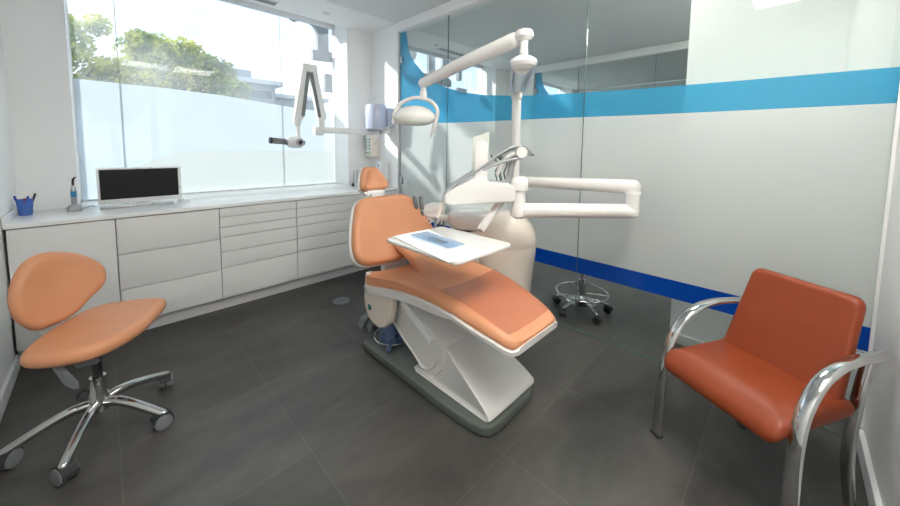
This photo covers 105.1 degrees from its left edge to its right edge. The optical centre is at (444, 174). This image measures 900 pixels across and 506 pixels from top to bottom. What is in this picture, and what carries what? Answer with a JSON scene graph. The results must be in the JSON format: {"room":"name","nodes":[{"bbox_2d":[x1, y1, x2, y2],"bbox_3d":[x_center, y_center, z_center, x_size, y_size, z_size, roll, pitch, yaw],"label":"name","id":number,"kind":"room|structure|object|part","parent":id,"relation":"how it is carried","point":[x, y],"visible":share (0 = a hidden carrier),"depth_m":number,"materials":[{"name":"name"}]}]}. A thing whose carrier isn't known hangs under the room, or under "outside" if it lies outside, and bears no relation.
{"room":"dental clinic","nodes":[
{"label":"dental clinic","id":0,"kind":"room"},
{"bbox_2d":[0,22,18,389],"bbox_3d":[-1.657,-0.098,0.949,0.150,2.700,4.610,-4,7,-45],"label":"wall","id":1,"kind":"structure","parent":0,"point":[8,347],"depth_m":2.05,"materials":[{"name":"paint"}]},
{"bbox_2d":[0,355,19,422],"bbox_3d":[-1.319,1.228,0.822,0.018,0.085,3.480,-4,7,-45],"label":"baseboard","id":2,"kind":"structure","parent":1,"relation":"attached to","point":[5,392],"depth_m":1.84,"materials":[{"name":"white"}]},
{"bbox_2d":[0,0,577,209],"bbox_3d":[0.007,-0.551,5.455,8.590,2.900,0.355,-4,7,-45],"label":"wall","id":3,"kind":"structure","parent":0,"point":[35,37],"depth_m":2.44,"materials":[{"name":"paint"}]},
{"bbox_2d":[66,0,336,202],"bbox_3d":[-2.151,-0.794,3.490,2.210,1.940,0.050,-4,7,-45],"label":"window","id":4,"kind":"structure","parent":3,"relation":"in","point":[219,143],"depth_m":3.33,"materials":[{"name":"clear glass"}]},
{"bbox_2d":[253,0,278,5],"bbox_3d":[-1.839,-1.630,3.123,0.600,0.006,0.110,-4,7,-45],"label":"air vent","id":5,"kind":"object","parent":3,"relation":"attached to","point":[268,2],"visible":1,"depth_m":3.28,"materials":[{"name":"grey plastic"}]},
{"bbox_2d":[246,0,599,90],"bbox_3d":[0.266,-1.840,4.995,8.740,0.150,0.530,-4,7,-45],"label":"trim","id":6,"kind":"structure","parent":3,"relation":"attached to","point":[341,16],"depth_m":3.93,"materials":[{"name":"paint"}]},
{"bbox_2d":[408,45,482,158],"bbox_3d":[-0.050,-0.942,5.570,1.970,1.940,0.050,-4,7,-45],"label":"window","id":7,"kind":"structure","parent":3,"relation":"in","point":[412,48],"depth_m":5.46,"materials":[{"name":"clear glass"}]},
{"bbox_2d":[437,47,464,55],"bbox_3d":[0.127,-1.761,4.970,0.600,0.006,0.110,-4,7,-45],"label":"air vent","id":8,"kind":"object","parent":3,"relation":"attached to","point":[441,48],"visible":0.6,"depth_m":4.92,"materials":[{"name":"grey plastic"}]},
{"bbox_2d":[543,82,560,94],"bbox_3d":[2.015,-1.088,7.615,2.050,1.940,0.050,-4,7,-45],"label":"window","id":9,"kind":"structure","parent":3,"relation":"in","point":[544,83],"depth_m":8.00,"materials":[{"name":"clear glass"}]},
{"bbox_2d":[371,24,398,193],"bbox_3d":[-0.690,-0.350,4.146,0.100,2.700,0.540,-4,7,-45],"label":"wall column","id":10,"kind":"structure","parent":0,"point":[384,42],"depth_m":4.01,"materials":[{"name":"paint"}]},
{"bbox_2d":[269,63,391,147],"bbox_3d":[-1.123,-0.678,3.561,1.301,0.810,0.148,-4,7,-45],"label":"machine","id":11,"kind":"object","parent":10,"relation":"attached to","point":[308,75],"visible":0.99,"depth_m":3.33,"materials":[{"name":"white plastic"}]},
{"bbox_3d":[-1.017,-0.456,3.711,0.805,0.085,0.070,-4,7,-45],"label":"horizontal arm","id":12,"kind":"part","parent":11,"relation":"part of","materials":[{"name":"white plastic"}]},
{"bbox_2d":[365,135,378,156],"bbox_3d":[-0.885,-0.351,4.186,0.120,0.260,0.129,-4,7,-45],"label":"control box","id":13,"kind":"object","parent":10,"relation":"attached to","point":[371,145],"visible":1,"depth_m":4.14,"materials":[{"name":"beige plastic"}]},
{"bbox_2d":[365,104,394,139],"bbox_3d":[-0.742,-0.592,3.888,0.312,0.392,0.234,-4,7,-45],"label":"dispenser","id":14,"kind":"object","parent":10,"relation":"attached to","point":[378,117],"visible":0.95,"depth_m":3.77,"materials":[{"name":"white plastic"}]},
{"bbox_2d":[376,161,387,180],"bbox_3d":[-0.740,-0.029,4.079,0.096,0.260,0.125,-4,7,-45],"label":"soap dispenser","id":15,"kind":"object","parent":10,"relation":"attached to","point":[382,166],"visible":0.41,"depth_m":4.03,"materials":[{"name":"white plastic"}]},
{"bbox_2d":[399,33,400,193],"bbox_3d":[-0.507,-0.282,3.944,0.030,2.600,0.012,-4,7,-45],"label":"trim","id":16,"kind":"structure","parent":10,"relation":"attached to","point":[399,33],"depth_m":3.91,"materials":[{"name":"grey plastic"}]},
{"bbox_2d":[399,15,448,263],"bbox_3d":[-0.240,-0.260,3.675,0.044,2.603,0.748,-4,7,-45],"label":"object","id":17,"kind":"structure","parent":16,"relation":"attached to","point":[423,157],"depth_m":3.67,"materials":[{"name":"clear glass"}]},
{"bbox_2d":[0,259,868,505],"bbox_3d":[1.376,1.089,4.082,8.740,0.126,4.610,-4,7,-45],"label":"floor","id":18,"kind":"structure","parent":0,"point":[279,399],"depth_m":1.64,"materials":[{"name":"tile"}]},
{"bbox_2d":[6,219,120,351],"bbox_3d":[-2.557,0.656,2.360,0.456,0.741,0.557,-4,7,-45],"label":"base cabinet","id":19,"kind":"object","parent":18,"relation":"on","point":[96,240],"visible":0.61,"depth_m":2.17,"materials":[{"name":"laminate"}]},
{"bbox_2d":[2,183,398,229],"bbox_3d":[-1.824,0.204,3.252,2.812,0.026,0.869,-4,7,-45],"label":"countertop","id":20,"kind":"structure","parent":19,"relation":"on","point":[211,200],"depth_m":2.75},
{"bbox_2d":[1,207,17,225],"bbox_3d":[-2.712,0.249,2.162,0.015,0.043,0.573,-4,7,-45],"label":"upstand","id":21,"kind":"object","parent":20,"relation":"on","point":[8,217],"visible":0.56,"depth_m":2.06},
{"bbox_2d":[15,198,33,215],"bbox_3d":[-2.731,0.212,2.242,0.082,0.104,0.082,-4,7,-45],"label":"pen cup","id":22,"kind":"object","parent":20,"relation":"on","point":[25,208],"visible":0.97,"depth_m":2.22,"materials":[{"name":"blue plastic"}]},
{"bbox_2d":[66,177,94,211],"bbox_3d":[-2.563,0.130,2.434,0.064,0.240,0.167,2,5,15],"label":"light","id":23,"kind":"object","parent":20,"relation":"on","point":[74,206],"visible":1,"depth_m":2.38,"materials":[{"name":"grey plastic"}]},
{"bbox_3d":[-2.575,0.145,2.391,0.030,0.143,0.030,-4,7,-45],"label":"handle","id":24,"kind":"part","parent":23,"relation":"part of","materials":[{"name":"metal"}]},
{"bbox_2d":[100,201,173,209],"bbox_3d":[-2.323,0.229,2.615,0.417,0.016,0.090,-4,7,-45],"label":"keyboard","id":25,"kind":"object","parent":20,"relation":"on","point":[159,202],"visible":1,"depth_m":2.58,"materials":[{"name":"grey plastic"}]},
{"bbox_2d":[96,166,181,204],"bbox_3d":[-2.421,0.082,2.750,0.498,0.286,0.102,-4,7,-45],"label":"computer monitor","id":26,"kind":"object","parent":20,"relation":"on","point":[132,185],"visible":0.97,"depth_m":2.70,"materials":[{"name":"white plastic"}]},
{"bbox_2d":[178,198,189,202],"bbox_3d":[-2.132,0.208,2.817,0.072,0.030,0.092,-4,7,-45],"label":"computer mouse","id":27,"kind":"object","parent":20,"relation":"on","point":[183,200],"visible":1,"depth_m":2.80,"materials":[{"name":"white plastic"}]},
{"bbox_2d":[354,170,358,185],"bbox_3d":[-1.002,0.035,4.139,0.170,0.182,0.040,-4,7,-45],"label":"tap","id":28,"kind":"object","parent":20,"relation":"on","point":[355,171],"visible":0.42,"depth_m":4.08,"materials":[{"name":"silver metal"}]},
{"bbox_2d":[0,252,173,486],"bbox_3d":[-1.643,0.784,1.596,0.610,0.832,0.635,-4,7,-45],"label":"stool","id":29,"kind":"object","parent":18,"relation":"on","point":[46,289],"visible":1,"depth_m":1.58,"materials":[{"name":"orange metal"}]},
{"bbox_3d":[-1.730,1.105,1.516,0.305,0.112,0.041,-4,7,-45],"label":"arm","id":30,"kind":"part","parent":29,"relation":"part of","materials":[{"name":"silver metal"}]},
{"bbox_3d":[-1.843,0.531,1.639,0.118,0.340,0.341,2,5,14],"label":"backrest","id":31,"kind":"part","parent":29,"relation":"part of","materials":[{"name":"orange leather"}]},
{"bbox_3d":[-1.577,0.846,1.435,0.072,0.120,0.022,-3,6,-39],"label":"lever","id":32,"kind":"part","parent":29,"relation":"part of","materials":[{"name":"grey plastic"}]},
{"bbox_3d":[-1.565,1.110,1.485,0.041,0.112,0.301,-1,5,-23],"label":"arm","id":33,"kind":"part","parent":29,"relation":"part of","materials":[{"name":"silver metal"}]},
{"bbox_3d":[-1.560,0.793,1.502,0.088,0.085,0.011,-2,5,-28],"label":"lever","id":34,"kind":"part","parent":29,"relation":"part of","materials":[{"name":"grey plastic"}]},
{"bbox_3d":[-1.635,0.732,1.638,0.378,0.072,0.531,-1,5,-18],"label":"seat","id":35,"kind":"part","parent":29,"relation":"part of","materials":[{"name":"orange leather"}]},
{"bbox_3d":[-1.473,1.099,1.630,0.304,0.112,0.041,0,5,-3],"label":"arm","id":36,"kind":"part","parent":29,"relation":"part of","materials":[{"name":"silver metal"}]},
{"bbox_3d":[-1.583,1.085,1.776,0.041,0.112,0.324,2,5,14],"label":"arm","id":37,"kind":"part","parent":29,"relation":"part of","materials":[{"name":"silver metal"}]},
{"bbox_2d":[115,208,222,314],"bbox_3d":[-2.184,0.630,2.728,0.589,0.741,0.557,-4,7,-45],"label":"base cabinet","id":38,"kind":"object","parent":18,"relation":"on","point":[175,258],"visible":0.87,"depth_m":2.52,"materials":[{"name":"laminate"}]},
{"bbox_3d":[-1.992,0.405,2.518,0.586,0.242,0.018,-4,7,-45],"label":"drawer","id":39,"kind":"part","parent":38,"relation":"part of","materials":[{"name":"laminate"}]},
{"bbox_3d":[-1.995,0.649,2.538,0.586,0.241,0.018,-4,7,-45],"label":"drawer","id":40,"kind":"part","parent":38,"relation":"part of","materials":[{"name":"laminate"}]},
{"bbox_3d":[-1.997,0.891,2.558,0.586,0.235,0.018,-4,7,-45],"label":"drawer","id":41,"kind":"part","parent":38,"relation":"part of","materials":[{"name":"laminate"}]},
{"bbox_2d":[18,264,370,364],"bbox_3d":[-1.581,1.031,3.071,2.805,0.102,0.018,-4,7,-45],"label":"plinth","id":42,"kind":"object","parent":18,"relation":"on","point":[167,318],"visible":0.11,"depth_m":2.94,"materials":[{"name":"grey"}]},
{"bbox_2d":[218,201,297,297],"bbox_3d":[-1.762,0.600,3.147,0.598,0.741,0.557,-4,7,-45],"label":"base cabinet","id":43,"kind":"object","parent":18,"relation":"on","point":[258,242],"visible":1,"depth_m":2.92,"materials":[{"name":"laminate"}]},
{"bbox_3d":[-1.569,0.364,2.936,0.595,0.078,0.018,-4,7,-45],"label":"drawer","id":44,"kind":"part","parent":43,"relation":"part of","materials":[{"name":"laminate"}]},
{"bbox_3d":[-1.568,0.288,2.929,0.595,0.067,0.018,-4,7,-45],"label":"drawer","id":45,"kind":"part","parent":43,"relation":"part of","materials":[{"name":"laminate"}]},
{"bbox_3d":[-1.571,0.546,2.950,0.595,0.117,0.018,-4,7,-45],"label":"drawer","id":46,"kind":"part","parent":43,"relation":"part of","materials":[{"name":"laminate"}]},
{"bbox_3d":[-1.570,0.445,2.942,0.595,0.077,0.018,-4,7,-45],"label":"drawer","id":47,"kind":"part","parent":43,"relation":"part of","materials":[{"name":"laminate"}]},
{"bbox_3d":[-1.573,0.669,2.961,0.595,0.123,0.018,-4,7,-45],"label":"drawer","id":48,"kind":"part","parent":43,"relation":"part of","materials":[{"name":"laminate"}]},
{"bbox_3d":[-1.575,0.856,2.976,0.595,0.244,0.018,-4,7,-45],"label":"drawer","id":49,"kind":"part","parent":43,"relation":"part of","materials":[{"name":"laminate"}]},
{"bbox_2d":[295,195,354,278],"bbox_3d":[-1.337,0.570,3.567,0.595,0.741,0.557,-4,7,-45],"label":"base cabinet","id":50,"kind":"object","parent":18,"relation":"on","point":[322,223],"visible":0.69,"depth_m":3.33,"materials":[{"name":"laminate"}]},
{"bbox_3d":[-1.148,0.639,3.381,0.592,0.123,0.018,-4,7,-45],"label":"drawer","id":51,"kind":"part","parent":50,"relation":"part of","materials":[{"name":"laminate"}]},
{"bbox_3d":[-1.146,0.516,3.371,0.592,0.117,0.018,-4,7,-45],"label":"drawer","id":52,"kind":"part","parent":50,"relation":"part of","materials":[{"name":"laminate"}]},
{"bbox_3d":[-1.145,0.415,3.363,0.592,0.077,0.018,-4,7,-45],"label":"drawer","id":53,"kind":"part","parent":50,"relation":"part of","materials":[{"name":"laminate"}]},
{"bbox_3d":[-1.150,0.826,3.397,0.592,0.244,0.018,-4,7,-45],"label":"drawer","id":54,"kind":"part","parent":50,"relation":"part of","materials":[{"name":"laminate"}]},
{"bbox_3d":[-1.144,0.334,3.356,0.592,0.078,0.018,-4,7,-45],"label":"drawer","id":55,"kind":"part","parent":50,"relation":"part of","materials":[{"name":"laminate"}]},
{"bbox_3d":[-1.144,0.258,3.350,0.592,0.067,0.018,-4,7,-45],"label":"drawer","id":56,"kind":"part","parent":50,"relation":"part of","materials":[{"name":"laminate"}]},
{"bbox_2d":[354,190,397,202],"bbox_3d":[-0.927,0.541,3.973,0.556,0.741,0.557,-4,7,-45],"label":"base cabinet","id":57,"kind":"object","parent":18,"relation":"on","point":[358,197],"visible":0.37,"depth_m":3.65,"materials":[{"name":"laminate"}]},
{"bbox_2d":[348,167,557,436],"bbox_3d":[-0.083,0.579,2.135,0.697,1.188,1.492,-4,7,-45],"label":"dental chair","id":58,"kind":"object","parent":18,"relation":"on","point":[463,339],"visible":0.91,"depth_m":1.89,"materials":[{"name":"orange leather"}]},
{"bbox_2d":[358,313,381,333],"bbox_3d":[-0.512,1.034,2.436,0.209,0.105,0.150,-4,7,-45],"label":"foot pedal","id":59,"kind":"object","parent":58,"relation":"attached to","point":[365,323],"visible":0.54,"depth_m":2.37,"materials":[{"name":"grey plastic"}]},
{"bbox_2d":[359,167,387,191],"bbox_3d":[-0.545,0.036,2.558,0.230,0.184,0.132,-4,7,-45],"label":"cushion","id":60,"kind":"object","parent":58,"relation":"on","point":[371,179],"depth_m":2.54,"materials":[{"name":"orange leather"}]},
{"bbox_2d":[374,322,404,352],"bbox_3d":[-0.347,1.026,2.306,0.263,0.150,0.260,-4,7,-45],"label":"foot pedal","id":61,"kind":"object","parent":58,"relation":"on","point":[389,335],"visible":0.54,"depth_m":2.24,"materials":[{"name":"blue plastic"}]},
{"bbox_3d":[-0.347,1.073,2.314,0.257,0.007,0.256,-4,7,-45],"label":"wire handle","id":62,"kind":"part","parent":61,"relation":"part of","materials":[{"name":"silver metal"}]},
{"bbox_3d":[-0.349,1.082,2.212,0.038,0.054,0.157,1,5,1],"label":"lever","id":63,"kind":"part","parent":61,"relation":"part of","materials":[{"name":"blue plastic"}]},
{"bbox_2d":[351,194,432,265],"bbox_3d":[-0.376,0.367,2.416,0.683,0.424,0.281,-4,7,-45],"label":"backrest cushion","id":64,"kind":"object","parent":58,"relation":"on","point":[377,218],"depth_m":2.31,"materials":[{"name":"orange leather"}]},
{"bbox_3d":[-0.085,0.880,2.171,0.392,0.415,0.625,-4,7,-45],"label":"lift arm","id":65,"kind":"part","parent":58,"relation":"part of","materials":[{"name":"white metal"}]},
{"bbox_3d":[-0.003,1.150,2.107,0.520,0.057,1.048,-4,7,-45],"label":"plate","id":66,"kind":"part","parent":58,"relation":"part of","materials":[{"name":"grey plastic"}]},
{"bbox_2d":[365,261,555,349],"bbox_3d":[0.059,0.648,2.008,0.596,0.156,1.092,-4,7,-45],"label":"seat cushion","id":67,"kind":"object","parent":58,"relation":"on","point":[492,307],"depth_m":1.79,"materials":[{"name":"orange leather"}]},
{"bbox_2d":[387,99,640,292],"bbox_3d":[0.244,0.309,2.131,1.245,1.733,1.434,-4,7,-45],"label":"dental delivery unit","id":68,"kind":"object","parent":18,"relation":"on","point":[505,240],"visible":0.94,"depth_m":2.04,"materials":[{"name":"beige plastic"}]},
{"bbox_3d":[-0.220,0.210,2.575,0.043,0.107,0.033,1,5,0],"label":"suction handle","id":69,"kind":"part","parent":68,"relation":"part of","materials":[{"name":"grey plastic"}]},
{"bbox_3d":[-0.174,0.210,2.574,0.043,0.107,0.033,1,5,0],"label":"suction handle","id":70,"kind":"part","parent":68,"relation":"part of","materials":[{"name":"grey plastic"}]},
{"bbox_2d":[392,229,479,261],"bbox_3d":[-0.040,0.342,1.725,0.249,0.003,0.535,-3,6,-36],"label":"paper napkin","id":71,"kind":"object","parent":68,"relation":"on","point":[451,251],"visible":0.94,"depth_m":1.67,"materials":[{"name":"white paper"}]},
{"bbox_3d":[-0.028,0.324,2.599,0.286,0.087,0.064,1,5,6],"label":"assistant arm","id":72,"kind":"part","parent":68,"relation":"part of","materials":[{"name":"white plastic"}]},
{"bbox_2d":[387,227,510,264],"bbox_3d":[0.014,0.350,1.776,0.420,0.017,0.520,-4,7,-45],"label":"tray","id":73,"kind":"object","parent":68,"relation":"on","point":[485,246],"depth_m":1.73,"materials":[{"name":"white plastic"}]},
{"bbox_2d":[392,28,537,136],"bbox_3d":[0.264,-0.525,2.305,0.794,0.551,1.053,-4,7,-45],"label":"lamp","id":74,"kind":"object","parent":68,"relation":"attached to","point":[522,65],"visible":0.99,"depth_m":2.10,"materials":[{"name":"white plastic"}]},
{"bbox_3d":[-0.213,-0.364,2.412,0.281,0.048,0.184,0,5,-3],"label":"reflector glass","id":75,"kind":"part","parent":74,"relation":"part of","materials":[{"name":"white glass"}]},
{"bbox_3d":[-0.148,-0.574,2.394,0.052,0.105,0.051,-4,7,-45],"label":"drop stem","id":76,"kind":"part","parent":74,"relation":"part of","materials":[{"name":"white plastic"}]},
{"bbox_3d":[0.111,-0.679,2.110,0.092,0.207,0.824,-4,7,-45],"label":"long arm","id":77,"kind":"part","parent":74,"relation":"part of","materials":[{"name":"white plastic"}]},
{"bbox_3d":[0.474,-0.614,2.192,0.099,0.100,0.701,1,5,10],"label":"spring arm","id":78,"kind":"part","parent":74,"relation":"part of","materials":[{"name":"white ceramic"}]},
{"bbox_3d":[0.179,0.569,2.522,0.340,0.352,0.270,1,5,1],"label":"tank","id":79,"kind":"part","parent":68,"relation":"part of","materials":[{"name":"beige plastic"}]},
{"bbox_3d":[0.212,-0.080,2.021,0.074,0.235,0.030,1,5,1],"label":"grip plate","id":80,"kind":"part","parent":68,"relation":"part of","materials":[{"name":"white plastic"}]},
{"bbox_2d":[477,203,503,231],"bbox_3d":[0.281,0.235,2.057,0.211,0.190,0.045,-3,6,-40],"label":"handle","id":81,"kind":"object","parent":68,"relation":"on","point":[496,207],"depth_m":2.03,"materials":[{"name":"white plastic"}]},
{"bbox_3d":[0.333,-0.065,2.006,0.167,0.091,0.170,-4,7,-45],"label":"whip rod","id":82,"kind":"part","parent":68,"relation":"part of","materials":[{"name":"silver metal"}]},
{"bbox_3d":[0.413,-0.042,2.094,0.097,0.205,0.045,1,5,10],"label":"whip hub arm","id":83,"kind":"part","parent":68,"relation":"part of","materials":[{"name":"grey plastic"}]},
{"bbox_3d":[0.526,-0.116,2.578,0.068,0.955,0.067,-4,7,-45],"label":"post","id":84,"kind":"part","parent":68,"relation":"part of","materials":[{"name":"white metal"}]},
{"bbox_3d":[0.765,0.213,2.034,0.737,0.096,0.087,1,5,4],"label":"arm","id":85,"kind":"part","parent":68,"relation":"part of","materials":[{"name":"white plastic"}]},
{"bbox_3d":[0.816,0.057,2.284,0.091,0.108,0.878,-4,7,-45],"label":"arm","id":86,"kind":"part","parent":68,"relation":"part of","materials":[{"name":"white plastic"}]},
{"bbox_2d":[552,273,612,324],"bbox_3d":[1.114,0.864,2.846,0.478,0.532,0.462,-4,7,-45],"label":"stool","id":87,"kind":"object","parent":18,"relation":"on","point":[582,300],"visible":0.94,"depth_m":2.81,"materials":[{"name":"silver metal"}]},
{"bbox_3d":[1.026,1.049,2.792,0.199,0.054,0.023,-2,5,-29],"label":"arm","id":88,"kind":"part","parent":87,"relation":"part of","materials":[{"name":"silver metal"}]},
{"bbox_3d":[1.151,1.055,2.733,0.023,0.054,0.199,0,5,-11],"label":"arm","id":89,"kind":"part","parent":87,"relation":"part of","materials":[{"name":"silver metal"}]},
{"bbox_3d":[1.246,1.048,2.834,0.199,0.054,0.023,1,5,7],"label":"arm","id":90,"kind":"part","parent":87,"relation":"part of","materials":[{"name":"silver metal"}]},
{"bbox_2d":[650,268,895,505],"bbox_3d":[1.276,0.847,1.405,0.506,0.804,0.562,-1,5,-14],"label":"chair","id":91,"kind":"object","parent":18,"relation":"on","point":[783,364],"visible":1,"depth_m":1.33,"materials":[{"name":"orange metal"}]},
{"bbox_3d":[1.229,0.906,1.640,0.478,0.640,0.060,0,5,-11],"label":"frame","id":92,"kind":"part","parent":91,"relation":"part of","materials":[{"name":"silver metal"}]},
{"bbox_3d":[1.415,0.919,1.655,0.082,0.621,0.058,0,5,-9],"label":"leg","id":93,"kind":"part","parent":91,"relation":"part of","materials":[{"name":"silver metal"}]},
{"bbox_3d":[1.224,0.834,1.390,0.399,0.099,0.449,-1,5,-14],"label":"seat","id":94,"kind":"part","parent":91,"relation":"part of","materials":[{"name":"orange leather"}]},
{"bbox_3d":[1.431,0.643,1.435,0.176,0.399,0.410,-1,5,-14],"label":"backrest","id":95,"kind":"part","parent":91,"relation":"part of","materials":[{"name":"orange leather"}]},
{"bbox_3d":[1.346,0.945,1.188,0.478,0.640,0.060,-1,5,-18],"label":"frame","id":96,"kind":"part","parent":91,"relation":"part of","materials":[{"name":"silver metal"}]},
{"bbox_3d":[1.516,0.952,1.266,0.082,0.621,0.058,-1,5,-20],"label":"leg","id":97,"kind":"part","parent":91,"relation":"part of","materials":[{"name":"silver metal"}]},
{"bbox_2d":[446,88,511,213],"bbox_3d":[0.290,-0.200,3.145,0.013,1.231,0.749,-4,7,-45],"label":"glass","id":98,"kind":"object","parent":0,"point":[469,115],"depth_m":3.15,"materials":[{"name":"glass"}]},
{"bbox_2d":[324,0,691,88],"bbox_3d":[1.741,-1.704,3.514,8.740,0.146,3.660,-4,7,-45],"label":"ceiling","id":99,"kind":"structure","parent":0,"point":[559,27],"depth_m":3.92,"materials":[{"name":"grey paint"}]},
{"bbox_2d":[507,71,534,95],"bbox_3d":[1.347,-0.494,6.162,0.100,2.700,0.540,-4,7,-45],"label":"wall","id":100,"kind":"structure","parent":0,"point":[529,90],"depth_m":5.94,"materials":[{"name":"paint"}]},
{"bbox_2d":[535,73,578,94],"bbox_3d":[1.797,-0.404,5.691,0.044,2.603,0.748,-4,7,-45],"label":"wall decal","id":101,"kind":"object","parent":100,"relation":"in","point":[539,89],"depth_m":5.80,"materials":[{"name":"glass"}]},
{"bbox_2d":[534,40,688,72],"bbox_3d":[2.769,-1.657,4.628,0.120,0.100,3.480,-4,7,-45],"label":"trim","id":102,"kind":"structure","parent":100,"relation":"attached to","point":[679,46],"depth_m":4.88,"materials":[{"name":"paint"}]},
{"bbox_2d":[519,0,588,328],"bbox_3d":[0.799,-0.039,2.643,0.013,2.353,0.518,-4,7,-45],"label":"glass","id":103,"kind":"object","parent":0,"point":[551,133],"depth_m":2.60,"materials":[{"name":"glass"}]},
{"bbox_2d":[578,80,685,92],"bbox_3d":[4.529,-0.535,7.072,0.100,2.700,4.610,-4,7,-45],"label":"wall","id":104,"kind":"structure","parent":0,"point":[677,82],"depth_m":7.25,"materials":[{"name":"paint"}]},
{"bbox_2d":[575,67,899,435],"bbox_3d":[1.458,-0.102,1.972,0.013,2.603,1.358,-4,7,-45],"label":"glass","id":105,"kind":"object","parent":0,"point":[788,175],"visible":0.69,"depth_m":1.84,"materials":[{"name":"glass"}]},
{"bbox_2d":[670,0,897,389],"bbox_3d":[2.184,-0.169,2.315,0.810,2.700,0.840,-4,7,-45],"label":"wall","id":106,"kind":"structure","parent":0,"point":[730,40],"depth_m":1.98,"materials":[{"name":"paint"}]},
{"bbox_2d":[676,334,850,399],"bbox_3d":[1.877,1.162,2.133,0.015,0.070,0.840,-4,7,-45],"label":"baseboard","id":107,"kind":"structure","parent":106,"relation":"attached to","point":[683,340],"depth_m":2.34,"materials":[{"name":"white"}]},
{"bbox_2d":[854,0,899,505],"bbox_3d":[2.962,-0.167,2.391,8.740,2.700,0.150,-4,7,-45],"label":"wall","id":108,"kind":"structure","parent":0,"point":[881,428],"depth_m":1.35,"materials":[{"name":"paint"}]},
{"bbox_2d":[396,0,499,33],"bbox_3d":[0.732,-1.513,2.611,0.120,0.100,3.480,-4,7,-45],"label":"trim","id":109,"kind":"structure","parent":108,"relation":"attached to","point":[453,8],"depth_m":3.35,"materials":[{"name":"paint"}]},
{"bbox_2d":[857,429,882,505],"bbox_3d":[0.894,1.272,0.583,2.820,0.085,0.018,-4,7,-45],"label":"baseboard","id":110,"kind":"structure","parent":108,"relation":"attached to","point":[871,487],"depth_m":1.38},
{"bbox_2d":[860,81,899,427],"bbox_3d":[1.923,-0.095,1.476,0.012,2.515,0.012,-4,7,-45],"label":"trim","id":111,"kind":"structure","parent":108,"relation":"attached to","point":[897,116],"depth_m":1.50,"materials":[{"name":"white"}]},
{"label":"outside","id":112,"kind":"structure","parent":0,"visible":0},
{"bbox_3d":[-37.873,-1.436,80.840,180.000,0.100,157.400,-4,7,-45],"label":"ground","id":113,"kind":"structure","parent":112,"visible":0},
{"bbox_2d":[68,13,129,83],"bbox_3d":[-12.994,-0.593,11.944,3.358,10.061,2.074,-4,7,-45],"label":"tree","id":114,"kind":"object","parent":113,"relation":"on","point":[94,71],"visible":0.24,"depth_m":11.99,"materials":[{"name":"green plant"}]},
{"bbox_2d":[105,28,206,88],"bbox_3d":[-11.337,-0.695,13.869,2.294,9.985,3.188,4,6,35],"label":"tree","id":115,"kind":"object","parent":113,"relation":"on","point":[150,52],"visible":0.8,"depth_m":13.03,"materials":[{"name":"green plant"}]},
{"bbox_2d":[167,51,237,96],"bbox_3d":[-10.333,-0.569,15.061,2.320,9.560,2.000,0,5,-7],"label":"tree","id":116,"kind":"object","parent":113,"relation":"on","point":[212,67],"visible":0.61,"depth_m":14.72,"materials":[{"name":"green plant"}]},
{"bbox_2d":[219,78,252,99],"bbox_3d":[-10.270,-0.310,16.880,2.146,8.747,1.661,-4,7,-45],"label":"tree","id":117,"kind":"object","parent":113,"relation":"on","point":[239,89],"visible":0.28,"depth_m":16.39,"materials":[{"name":"green plant"}]},
{"bbox_2d":[162,68,328,109],"bbox_3d":[-34.104,-8.733,60.857,25.200,17.800,12.000,-4,7,-45],"label":"office building","id":118,"kind":"structure","parent":113,"relation":"on","point":[263,90],"depth_m":57.45,"materials":[{"name":"white concrete"}]},
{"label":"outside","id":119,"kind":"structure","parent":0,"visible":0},
{"bbox_2d":[289,19,331,62],"bbox_3d":[-1.635,-1.669,4.170,0.565,0.535,0.060,-4,7,-45],"label":"building","id":120,"kind":"structure","parent":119,"point":[322,53],"depth_m":4.25,"materials":[{"name":"grey concrete"}]},
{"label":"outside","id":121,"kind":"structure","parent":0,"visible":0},
{"bbox_2d":[323,74,332,92],"bbox_3d":[-1.472,-1.161,4.380,0.120,0.220,0.060,-4,7,-45],"label":"window","id":122,"kind":"structure","parent":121,"point":[327,78],"depth_m":4.35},
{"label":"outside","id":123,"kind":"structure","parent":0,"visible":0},
{"bbox_2d":[409,50,416,59],"bbox_3d":[-0.536,-1.849,5.249,0.230,0.230,0.060,-4,7,-45],"label":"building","id":124,"kind":"structure","parent":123,"point":[413,54],"depth_m":5.27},
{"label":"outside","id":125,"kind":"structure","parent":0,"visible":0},
{"bbox_2d":[424,55,440,84],"bbox_3d":[-0.232,-1.756,5.561,0.440,0.560,0.060,-4,7,-45],"label":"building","id":126,"kind":"structure","parent":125,"point":[431,60],"depth_m":5.53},
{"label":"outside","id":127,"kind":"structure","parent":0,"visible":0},
{"bbox_2d":[440,58,451,86],"bbox_3d":[0.073,-1.778,5.863,0.380,0.560,0.060,-4,7,-45],"label":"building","id":128,"kind":"structure","parent":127,"point":[443,62],"depth_m":5.75,"materials":[{"name":"grey concrete"}]},
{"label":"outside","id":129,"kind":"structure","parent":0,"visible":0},
{"bbox_2d":[456,71,465,92],"bbox_3d":[0.300,-1.734,6.093,0.240,0.640,0.060,-4,7,-45],"label":"sign letter","id":130,"kind":"object","parent":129,"point":[458,75],"visible":0.47,"depth_m":6.03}
]}

